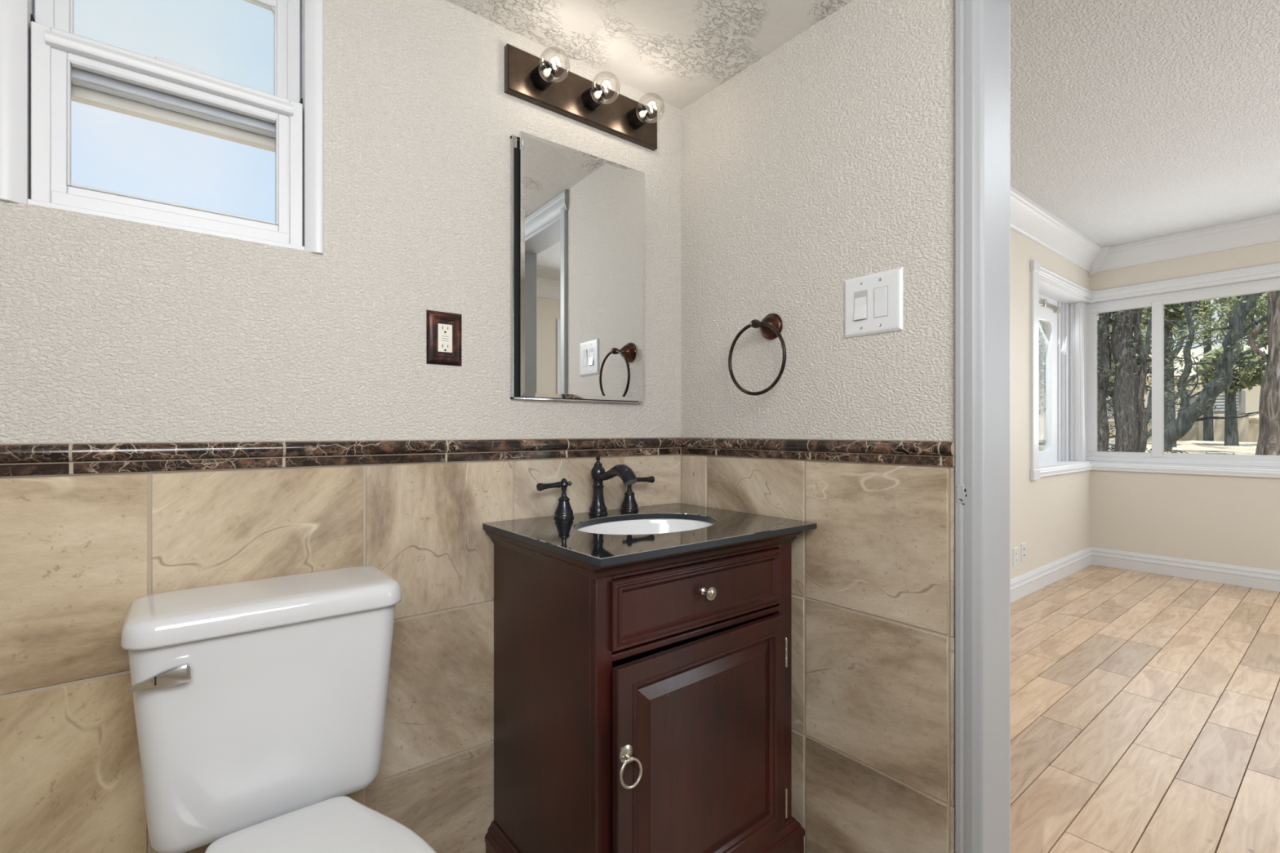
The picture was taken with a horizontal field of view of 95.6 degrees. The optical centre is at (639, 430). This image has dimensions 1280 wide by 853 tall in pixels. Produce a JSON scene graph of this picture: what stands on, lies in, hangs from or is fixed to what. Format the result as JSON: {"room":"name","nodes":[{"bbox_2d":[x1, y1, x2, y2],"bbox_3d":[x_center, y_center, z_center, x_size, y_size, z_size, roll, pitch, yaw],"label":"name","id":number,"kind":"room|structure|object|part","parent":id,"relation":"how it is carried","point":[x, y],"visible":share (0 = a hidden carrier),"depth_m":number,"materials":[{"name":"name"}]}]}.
{"room":"bathroom","nodes":[
{"label":"bathroom","id":0,"kind":"room"},
{"bbox_2d":[0,0,681,443],"bbox_3d":[-0.815,0.025,1.165,2.300,2.069,0.140,0,0,-38],"label":"wall","id":1,"kind":"structure","parent":0,"point":[113,330],"depth_m":1.25,"materials":[{"name":"paint"}]},
{"bbox_2d":[0,0,323,254],"bbox_3d":[-0.874,-0.667,1.107,0.461,0.605,0.139,0,0,-38],"label":"window","id":2,"kind":"structure","parent":1,"relation":"in","point":[88,126],"depth_m":1.06,"materials":[{"name":"white plastic"}]},
{"bbox_3d":[-0.869,-0.774,1.102,0.387,0.332,0.029,0,0,-38],"label":"sash","id":3,"kind":"part","parent":2,"relation":"part of","materials":[{"name":"white plastic"}]},
{"bbox_3d":[-0.840,-0.647,1.065,0.352,0.022,0.021,0,0,-38],"label":"pull rail","id":4,"kind":"part","parent":2,"relation":"part of","materials":[{"name":"white plastic"}]},
{"bbox_3d":[-0.852,-0.517,1.081,0.301,0.209,0.003,0,0,-38],"label":"glass","id":5,"kind":"part","parent":2,"relation":"part of","materials":[{"name":"clear glass"}]},
{"bbox_2d":[0,454,680,852],"bbox_3d":[-0.770,0.565,1.109,2.300,0.990,0.013,0,0,-38],"label":"wall tile","id":6,"kind":"structure","parent":1,"relation":"attached to","point":[76,551],"depth_m":1.11,"materials":[{"name":"beige travertine tile"},{"name":"beige grout"}]},
{"bbox_2d":[0,436,682,477],"bbox_3d":[-0.765,0.046,1.102,2.299,0.054,0.026,0,0,-38],"label":"trim","id":7,"kind":"structure","parent":1,"relation":"attached to","point":[43,459],"depth_m":1.14,"materials":[{"name":"stone"}]},
{"bbox_2d":[426,310,462,365],"bbox_3d":[-0.456,-0.216,1.355,0.082,0.123,0.009,0,0,-38],"label":"wall outlet","id":8,"kind":"object","parent":1,"relation":"attached to","point":[443,329],"visible":1,"depth_m":1.35,"materials":[{"name":"brown metal"}]},
{"bbox_2d":[437,323,452,352],"bbox_3d":[-0.455,-0.216,1.354,0.033,0.065,0.004,0,0,-38],"label":"receptacle","id":9,"kind":"object","parent":8,"relation":"attached to","point":[444,330],"depth_m":1.35,"materials":[{"name":"beige plastic"}]},
{"bbox_2d":[510,131,644,404],"bbox_3d":[-0.156,-0.416,1.577,0.411,0.672,0.034,0,0,-38],"label":"mirror","id":10,"kind":"object","parent":1,"relation":"attached to","point":[577,218],"visible":1,"depth_m":1.55,"materials":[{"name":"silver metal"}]},
{"bbox_3d":[-0.155,-0.082,1.581,0.350,0.004,0.004,0,0,-38],"label":"rail","id":11,"kind":"part","parent":10,"relation":"part of","materials":[{"name":"silver metal"}]},
{"bbox_2d":[504,43,657,151],"bbox_3d":[-0.107,-0.903,1.551,0.486,0.115,0.136,0,0,-38],"label":"light","id":12,"kind":"object","parent":1,"relation":"attached to","point":[529,77],"visible":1,"depth_m":1.55,"materials":[{"name":"brown metal"}]},
{"bbox_2d":[530,57,560,90],"bbox_3d":[-0.223,-0.901,1.446,0.076,0.076,0.115,0,0,-38],"label":"socket","id":13,"kind":"object","parent":12,"relation":"attached to","point":[544,75],"depth_m":1.47,"materials":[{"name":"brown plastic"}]},
{"bbox_2d":[581,80,611,111],"bbox_3d":[-0.102,-0.901,1.541,0.076,0.076,0.115,0,0,-38],"label":"socket","id":14,"kind":"object","parent":12,"relation":"attached to","point":[593,95],"depth_m":1.57,"materials":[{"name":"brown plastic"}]},
{"bbox_2d":[626,102,656,128],"bbox_3d":[0.019,-0.901,1.637,0.076,0.076,0.115,0,0,-38],"label":"socket","id":15,"kind":"object","parent":12,"relation":"attached to","point":[637,114],"depth_m":1.66,"materials":[{"name":"black plastic"}]},
{"bbox_2d":[445,0,852,110],"bbox_3d":[-0.046,-1.039,0.116,2.400,0.060,2.740,0,0,-38],"label":"ceiling","id":16,"kind":"structure","parent":0,"point":[674,52],"depth_m":1.47,"materials":[{"name":"white paint"}]},
{"bbox_2d":[681,0,955,440],"bbox_3d":[0.913,-0.174,0.941,0.128,2.470,2.640,0,0,-38],"label":"wall","id":17,"kind":"structure","parent":0,"point":[828,160],"depth_m":1.42,"materials":[{"name":"paint"}]},
{"bbox_2d":[728,313,786,395],"bbox_3d":[0.321,-0.202,1.518,0.082,0.220,0.190,0,0,-38],"label":"towel ring","id":18,"kind":"object","parent":17,"relation":"attached to","point":[771,326],"visible":1,"depth_m":1.51,"materials":[{"name":"brown metal"}]},
{"bbox_3d":[0.302,-0.277,1.505,0.036,0.023,0.023,0,0,-38],"label":"post","id":19,"kind":"part","parent":18,"relation":"part of","materials":[{"name":"brown metal"}]},
{"bbox_2d":[679,436,955,466],"bbox_3d":[0.378,0.046,1.495,0.026,0.054,0.824,0,0,-38],"label":"trim","id":20,"kind":"structure","parent":17,"relation":"attached to","point":[909,452],"depth_m":1.38,"materials":[{"name":"stone"}]},
{"bbox_2d":[680,454,955,852],"bbox_3d":[0.386,0.565,1.499,0.013,0.990,0.818,0,0,-38],"label":"wall tile","id":21,"kind":"structure","parent":17,"relation":"attached to","point":[873,585],"depth_m":1.32,"materials":[{"name":"tile"}]},
{"bbox_2d":[844,266,903,337],"bbox_3d":[0.524,-0.288,1.317,0.013,0.137,0.142,0,0,-38],"label":"light switch","id":22,"kind":"object","parent":17,"relation":"attached to","point":[873,304],"visible":1,"depth_m":1.31,"materials":[{"name":"white plastic"}]},
{"bbox_2d":[955,0,1010,852],"bbox_3d":[0.889,0.026,0.969,0.160,2.067,0.645,0,0,-38],"label":"door frame","id":23,"kind":"structure","parent":17,"relation":"in","point":[982,27],"depth_m":1.16,"materials":[{"name":"grey paint"}]},
{"bbox_3d":[0.653,0.049,1.153,0.014,2.023,0.051,0,0,-38],"label":"casing","id":24,"kind":"part","parent":23,"relation":"part of","materials":[{"name":"grey paint"}]},
{"bbox_2d":[1010,229,1089,579],"bbox_3d":[1.944,-0.175,3.470,4.631,2.470,0.220,0,0,-38],"label":"wall","id":25,"kind":"structure","parent":0,"point":[1050,514],"depth_m":3.80,"materials":[{"name":"paint"}]},
{"bbox_2d":[1013,546,1017,567],"bbox_3d":[2.369,0.795,3.661,0.072,0.116,0.007,0,0,-38],"label":"wall outlet","id":26,"kind":"object","parent":25,"relation":"attached to","point":[1015,549],"visible":1,"depth_m":3.65,"materials":[{"name":"white plastic"}]},
{"bbox_2d":[1021,542,1026,561],"bbox_3d":[2.474,0.782,3.745,0.072,0.116,0.007,0,0,-38],"label":"wall outlet","id":27,"kind":"object","parent":25,"relation":"attached to","point":[1024,544],"visible":1,"depth_m":3.74,"materials":[{"name":"white plastic"}]},
{"bbox_2d":[1010,546,1092,602],"bbox_3d":[1.901,0.993,3.283,4.331,0.135,0.019,0,0,-38],"label":"baseboard","id":28,"kind":"structure","parent":25,"relation":"attached to","point":[1026,584],"depth_m":4.00,"materials":[{"name":"white paint"}]},
{"bbox_2d":[1010,186,1101,271],"bbox_3d":[1.929,-1.334,3.248,4.331,0.152,0.108,0,0,-38],"label":"trim","id":29,"kind":"structure","parent":25,"relation":"attached to","point":[1028,219],"depth_m":3.89,"materials":[{"name":"white paint"}]},
{"bbox_2d":[1030,260,1092,480],"bbox_3d":[3.095,-0.398,4.360,1.501,1.445,0.236,0,0,-38],"label":"window","id":30,"kind":"structure","parent":25,"relation":"in","point":[1058,304],"depth_m":4.53,"materials":[{"name":"white paint"}]},
{"bbox_3d":[2.615,-0.397,3.849,0.100,1.313,0.019,0,0,-38],"label":"casing","id":31,"kind":"part","parent":30,"relation":"part of","materials":[{"name":"white paint"}]},
{"bbox_3d":[2.934,-0.345,4.328,0.666,1.010,0.005,0,0,-38],"label":"glass","id":32,"kind":"part","parent":30,"relation":"part of","materials":[{"name":"clear glass"}]},
{"bbox_3d":[3.010,-0.392,4.391,1.098,1.267,0.040,0,0,-38],"label":"sash","id":33,"kind":"part","parent":30,"relation":"part of","materials":[{"name":"white paint"}]},
{"bbox_3d":[3.087,-1.081,4.223,1.304,0.055,0.019,0,0,-38],"label":"head casing","id":34,"kind":"part","parent":30,"relation":"part of","materials":[{"name":"white paint"}]},
{"bbox_3d":[3.087,0.284,4.223,1.304,0.055,0.019,0,0,-38],"label":"sill casing","id":35,"kind":"part","parent":30,"relation":"part of","materials":[{"name":"white paint"}]},
{"bbox_3d":[3.535,-0.392,4.727,0.177,1.267,0.157,0,0,-38],"label":"corner post","id":36,"kind":"part","parent":30,"relation":"part of","materials":[{"name":"white paint"}]},
{"bbox_2d":[1010,564,1279,852],"bbox_3d":[3.052,1.110,1.891,4.658,0.100,4.070,0,0,-38],"label":"floor","id":37,"kind":"structure","parent":0,"point":[1145,706],"depth_m":2.16,"materials":[{"name":"beige tile"}]},
{"bbox_2d":[1010,0,1279,247],"bbox_3d":[3.051,-1.450,1.891,4.659,0.080,4.070,0,0,-38],"label":"ceiling","id":38,"kind":"structure","parent":0,"point":[1132,121],"depth_m":2.56,"materials":[{"name":"paint"}]},
{"bbox_2d":[1089,240,1279,570],"bbox_3d":[4.727,-0.175,3.366,0.200,2.470,4.000,0,0,-38],"label":"wall","id":39,"kind":"structure","parent":0,"point":[1231,520],"depth_m":4.18,"materials":[{"name":"paint"}]},
{"bbox_2d":[1088,246,1109,277],"bbox_3d":[3.580,-1.317,4.532,0.147,0.184,0.147,0,0,-38],"label":"trim","id":40,"kind":"structure","parent":39,"relation":"attached to","point":[1097,263],"depth_m":4.52,"materials":[{"name":"white paint"}]},
{"bbox_2d":[1085,262,1279,478],"bbox_3d":[4.361,-0.398,3.804,0.209,1.420,2.360,0,0,-38],"label":"window","id":41,"kind":"structure","parent":39,"relation":"in","point":[1262,278],"depth_m":4.33,"materials":[{"name":"white paint"}]},
{"bbox_3d":[3.777,-0.390,4.528,0.006,1.110,0.340,0,0,-38],"label":"glass","id":42,"kind":"part","parent":41,"relation":"part of","materials":[{"name":"clear glass"}]},
{"bbox_3d":[4.302,0.284,3.725,0.019,0.055,2.310,0,0,-38],"label":"sill casing","id":43,"kind":"part","parent":41,"relation":"part of","materials":[{"name":"white paint"}]},
{"bbox_3d":[4.302,-1.081,3.725,0.019,0.055,2.310,0,0,-38],"label":"head casing","id":44,"kind":"part","parent":41,"relation":"part of","materials":[{"name":"white paint"}]},
{"bbox_2d":[1090,546,1279,591],"bbox_3d":[4.734,0.993,3.181,0.019,0.135,3.700,0,0,-38],"label":"baseboard","id":45,"kind":"structure","parent":39,"relation":"attached to","point":[1239,575],"depth_m":4.17,"materials":[{"name":"white paint"}]},
{"bbox_2d":[1097,213,1279,271],"bbox_3d":[4.699,-1.334,3.153,0.108,0.152,3.700,0,0,-38],"label":"trim","id":46,"kind":"structure","parent":39,"relation":"attached to","point":[1264,229],"depth_m":4.11,"materials":[{"name":"white paint"}]},
{"bbox_3d":[-0.022,1.110,0.135,2.460,0.100,2.740,0,0,-38],"label":"floor","id":47,"kind":"structure","parent":0,"visible":0},
{"bbox_2d":[120,565,436,852],"bbox_3d":[-0.513,0.670,0.860,0.403,0.779,0.690,0,0,-38],"label":"toilet","id":48,"kind":"object","parent":47,"relation":"on","point":[260,704],"visible":1,"depth_m":0.95,"materials":[{"name":"white ceramic"}]},
{"bbox_3d":[-0.713,0.367,0.862,0.072,0.027,0.012,0,0,-38],"label":"flush lever","id":49,"kind":"part","parent":48,"relation":"part of","materials":[{"name":"silver metal"}]},
{"bbox_3d":[-0.659,0.302,1.044,0.403,0.042,0.218,0,0,-38],"label":"tank lid","id":50,"kind":"part","parent":48,"relation":"part of","materials":[{"name":"white ceramic"}]},
{"bbox_3d":[-0.445,0.634,0.771,0.350,0.018,0.467,0,0,-38],"label":"seat lid","id":51,"kind":"part","parent":48,"relation":"part of","materials":[{"name":"white plastic"}]},
{"bbox_2d":[484,529,804,852],"bbox_3d":[0.025,0.649,1.410,0.629,0.822,0.501,0,0,-38],"label":"vanity cabinet","id":52,"kind":"object","parent":47,"relation":"on","point":[643,705],"visible":0.96,"depth_m":1.22,"materials":[{"name":"brown wood"}]},
{"bbox_3d":[-0.021,0.598,1.070,0.032,0.032,0.017,0,0,-40],"label":"ring pull","id":53,"kind":"part","parent":52,"relation":"part of","materials":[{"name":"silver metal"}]},
{"bbox_3d":[0.015,0.256,1.423,0.628,0.038,0.469,0,0,-38],"label":"cornice","id":54,"kind":"part","parent":52,"relation":"part of","materials":[{"name":"brown wood"}]},
{"bbox_3d":[0.015,1.008,1.422,0.629,0.104,0.470,0,0,-38],"label":"moulding","id":55,"kind":"part","parent":52,"relation":"part of","materials":[{"name":"brown wood"}]},
{"bbox_2d":[482,502,817,566],"bbox_3d":[0.024,0.230,1.408,0.636,0.014,0.502,0,0,-38],"label":"countertop","id":56,"kind":"structure","parent":52,"relation":"on","point":[562,536],"depth_m":1.27,"materials":[{"name":"black stone"}]},
{"bbox_2d":[536,456,654,519],"bbox_3d":[-0.071,0.146,1.507,0.373,0.154,0.185,0,0,-38],"label":"faucet","id":57,"kind":"object","parent":56,"relation":"on","point":[563,510],"visible":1,"depth_m":1.53,"materials":[{"name":"black metal"}]},
{"bbox_3d":[-0.216,0.135,1.472,0.023,0.028,0.103,0,0,44],"label":"lever","id":58,"kind":"part","parent":57,"relation":"part of","materials":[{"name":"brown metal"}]},
{"bbox_3d":[-0.196,0.185,1.493,0.051,0.076,0.051,0,0,-38],"label":"handle","id":59,"kind":"part","parent":57,"relation":"part of","materials":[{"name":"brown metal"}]},
{"bbox_3d":[-0.070,0.111,1.506,0.036,0.053,0.183,0,0,-38],"label":"spout","id":60,"kind":"part","parent":57,"relation":"part of","materials":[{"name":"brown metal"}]},
{"bbox_3d":[-0.029,0.185,1.625,0.051,0.076,0.051,0,0,-38],"label":"handle","id":61,"kind":"part","parent":57,"relation":"part of","materials":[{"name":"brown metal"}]},
{"bbox_3d":[-0.004,0.135,1.641,0.103,0.028,0.023,0,0,-31],"label":"lever","id":62,"kind":"part","parent":57,"relation":"part of","materials":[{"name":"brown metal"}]},
{"bbox_2d":[577,518,713,534],"bbox_3d":[0.018,0.305,1.411,0.403,0.135,0.301,0,0,-38],"label":"sink","id":63,"kind":"object","parent":56,"relation":"in","point":[653,526],"visible":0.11,"depth_m":1.55,"materials":[{"name":"white ceramic"}]},
{"bbox_3d":[0.141,0.349,1.251,0.503,0.132,0.024,0,0,-38],"label":"drawer","id":64,"kind":"part","parent":52,"relation":"part of","materials":[{"name":"brown wood"}]},
{"bbox_3d":[0.150,0.696,1.232,0.507,0.512,0.021,0,0,-40],"label":"door","id":65,"kind":"part","parent":52,"relation":"part of","materials":[{"name":"brown wood"}]},
{"bbox_3d":[0.145,0.344,1.235,0.028,0.028,0.028,0,0,-38],"label":"knob","id":66,"kind":"part","parent":52,"relation":"part of","materials":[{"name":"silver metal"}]},
{"label":"outside","id":67,"kind":"structure","parent":0,"visible":0},
{"bbox_2d":[1107,439,1257,454],"bbox_3d":[21.898,0.674,21.650,70.750,1.372,60.000,0,0,-38],"label":"ground","id":68,"kind":"structure","parent":67,"point":[1188,446],"depth_m":8.96,"materials":[{"name":"beige concrete"}]},
{"bbox_2d":[1097,313,1173,391],"bbox_3d":[8.893,-1.146,11.344,2.290,3.017,2.257,0,0,-38],"label":"tree","id":69,"kind":"object","parent":68,"relation":"on","point":[1113,367],"visible":0.02,"depth_m":10.68,"materials":[{"name":"green plant"}]},
{"bbox_2d":[1097,307,1235,452],"bbox_3d":[5.366,-1.040,6.564,1.355,3.236,1.951,0,0,-38],"label":"dense tree","id":70,"kind":"object","parent":68,"relation":"on","point":[1131,433],"visible":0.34,"depth_m":6.31,"materials":[{"name":"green plant"}]},
{"bbox_2d":[1107,444,1235,454],"bbox_3d":[6.003,0.265,6.574,0.656,0.240,1.369,0,0,-38],"label":"twigs","id":71,"kind":"object","parent":68,"relation":"on","point":[1111,448],"visible":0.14,"depth_m":6.67,"materials":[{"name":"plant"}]},
{"bbox_2d":[1141,299,1212,447],"bbox_3d":[8.262,-0.998,9.073,0.947,2.721,0.932,0,0,-17],"label":"tree","id":72,"kind":"object","parent":68,"relation":"on","point":[1174,312],"visible":0.18,"depth_m":9.03,"materials":[{"name":"green plant"}]},
{"bbox_2d":[1097,293,1268,445],"bbox_3d":[7.268,-0.972,8.502,2.156,2.726,2.626,0,0,0],"label":"tree","id":73,"kind":"object","parent":68,"relation":"on","point":[1181,331],"visible":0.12,"depth_m":8.04,"materials":[{"name":"green plant"}]},
{"bbox_2d":[1107,417,1259,442],"bbox_3d":[13.221,0.105,14.446,0.260,0.810,3.100,0,0,-38],"label":"wall","id":74,"kind":"structure","parent":68,"relation":"on","point":[1193,434],"depth_m":14.02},
{"bbox_2d":[1106,344,1267,419],"bbox_3d":[24.116,-1.390,24.686,7.000,4.300,13.200,0,0,-38],"label":"house","id":75,"kind":"structure","parent":68,"relation":"on","point":[1252,396],"depth_m":22.86,"materials":[{"name":"paint"}]},
{"bbox_2d":[1110,292,1268,450],"bbox_3d":[6.774,-1.382,6.549,1.904,3.525,2.254,0,0,4],"label":"leaning tree","id":76,"kind":"object","parent":68,"relation":"on","point":[1185,419],"visible":0.6,"depth_m":6.57,"materials":[{"name":"green plant"}]},
{"bbox_2d":[1140,297,1267,440],"bbox_3d":[12.577,-2.221,12.845,3.449,5.164,3.465,0,0,-38],"label":"tree","id":77,"kind":"object","parent":68,"relation":"on","point":[1208,429],"visible":0.03,"depth_m":12.80,"materials":[{"name":"green plant"}]},
{"bbox_2d":[1199,389,1248,442],"bbox_3d":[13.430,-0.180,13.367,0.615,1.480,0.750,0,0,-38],"label":"building","id":78,"kind":"structure","parent":68,"relation":"on","point":[1242,424],"depth_m":13.16,"materials":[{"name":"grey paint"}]},
{"bbox_2d":[1191,346,1266,445],"bbox_3d":[9.489,-0.525,9.332,0.909,1.778,0.897,0,0,10],"label":"tree","id":79,"kind":"object","parent":68,"relation":"on","point":[1231,431],"visible":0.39,"depth_m":9.27,"materials":[{"name":"green plant"}]},
{"bbox_2d":[1211,292,1268,350],"bbox_3d":[10.951,-1.457,9.457,2.345,3.637,2.335,0,0,-38],"label":"tree","id":80,"kind":"object","parent":68,"relation":"on","point":[1228,310],"visible":0.18,"depth_m":9.87,"materials":[{"name":"green plant"}]},
{"bbox_2d":[1248,290,1279,455],"bbox_3d":[6.155,-0.990,5.490,0.439,3.000,0.442,0,0,2],"label":"trunk","id":81,"kind":"object","parent":68,"relation":"on","point":[1268,439],"visible":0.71,"depth_m":5.50,"materials":[{"name":"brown plant"}]}
]}

